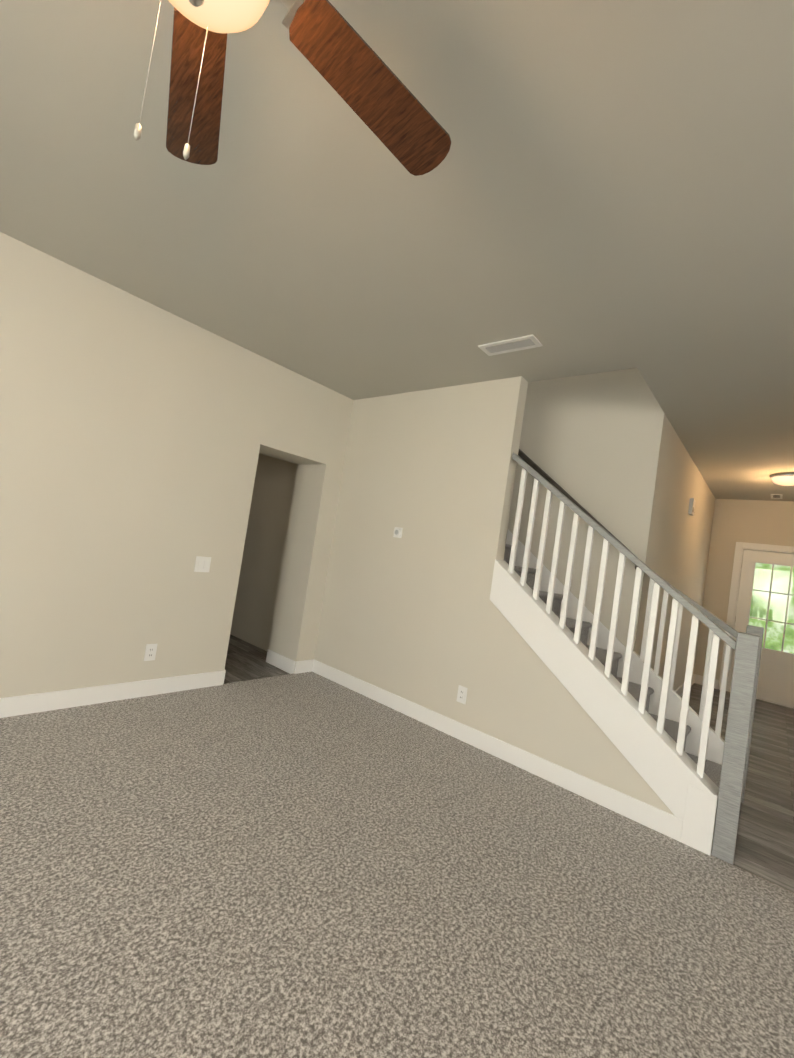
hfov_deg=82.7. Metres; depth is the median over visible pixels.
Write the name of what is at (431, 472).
wall
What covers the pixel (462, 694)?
electrical outlet
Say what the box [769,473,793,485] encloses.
light
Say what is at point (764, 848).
floor
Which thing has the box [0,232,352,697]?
wall
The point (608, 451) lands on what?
wall
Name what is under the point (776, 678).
front door
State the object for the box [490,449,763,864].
staircase
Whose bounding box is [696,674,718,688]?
baseboard
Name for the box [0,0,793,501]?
ceiling
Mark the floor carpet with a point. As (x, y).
(308, 864)
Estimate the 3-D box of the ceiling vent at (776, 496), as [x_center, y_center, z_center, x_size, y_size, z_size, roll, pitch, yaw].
[5.035,-0.432,5.984,0.120,0.008,0.300,7,-3,41]
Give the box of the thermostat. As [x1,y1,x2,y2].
[393,527,402,537]
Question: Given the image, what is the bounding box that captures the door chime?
[688,498,694,515]
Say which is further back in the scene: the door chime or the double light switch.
the door chime
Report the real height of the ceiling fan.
0.724 m
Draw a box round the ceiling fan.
[133,0,450,175]
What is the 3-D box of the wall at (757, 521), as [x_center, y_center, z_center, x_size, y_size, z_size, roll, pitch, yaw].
[5.317,0.995,6.096,1.930,2.740,0.120,7,-3,41]
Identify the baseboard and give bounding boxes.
[0,669,225,717]
[266,649,299,673]
[308,659,682,841]
[675,674,695,695]
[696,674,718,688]
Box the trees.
[749,563,793,653]
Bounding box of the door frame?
[718,542,793,708]
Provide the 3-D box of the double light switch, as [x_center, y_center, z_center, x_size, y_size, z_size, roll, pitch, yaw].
[-1.508,0.275,3.504,0.010,0.120,0.120,7,-3,41]
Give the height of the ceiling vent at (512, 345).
0.008 m
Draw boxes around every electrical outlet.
[144,644,157,660]
[457,685,467,703]
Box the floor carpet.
[0,672,793,1057]
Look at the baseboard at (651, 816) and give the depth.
2.99 m
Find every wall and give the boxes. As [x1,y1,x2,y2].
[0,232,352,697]
[230,376,716,850]
[508,368,667,655]
[640,420,714,690]
[694,499,793,687]
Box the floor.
[224,634,793,892]
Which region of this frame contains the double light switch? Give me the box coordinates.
[194,556,210,571]
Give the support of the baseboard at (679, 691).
attached to the wall at (680, 553)
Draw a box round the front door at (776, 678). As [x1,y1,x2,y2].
[727,549,793,706]
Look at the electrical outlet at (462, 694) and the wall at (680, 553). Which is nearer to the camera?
the electrical outlet at (462, 694)
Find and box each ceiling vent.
[478,334,542,355]
[771,494,782,498]
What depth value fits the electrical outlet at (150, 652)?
3.26 m
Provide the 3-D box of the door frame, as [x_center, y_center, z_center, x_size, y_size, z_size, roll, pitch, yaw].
[5.172,1.287,6.159,1.070,2.125,0.138,7,-3,41]
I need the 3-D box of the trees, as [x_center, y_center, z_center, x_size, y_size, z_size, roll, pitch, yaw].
[8.248,0.140,9.021,15.000,6.500,0.100,7,-3,41]
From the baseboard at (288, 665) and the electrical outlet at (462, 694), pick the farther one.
the baseboard at (288, 665)
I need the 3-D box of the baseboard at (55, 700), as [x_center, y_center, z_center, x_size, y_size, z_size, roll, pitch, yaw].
[-2.846,0.959,2.041,0.020,0.130,4.456,7,-3,41]

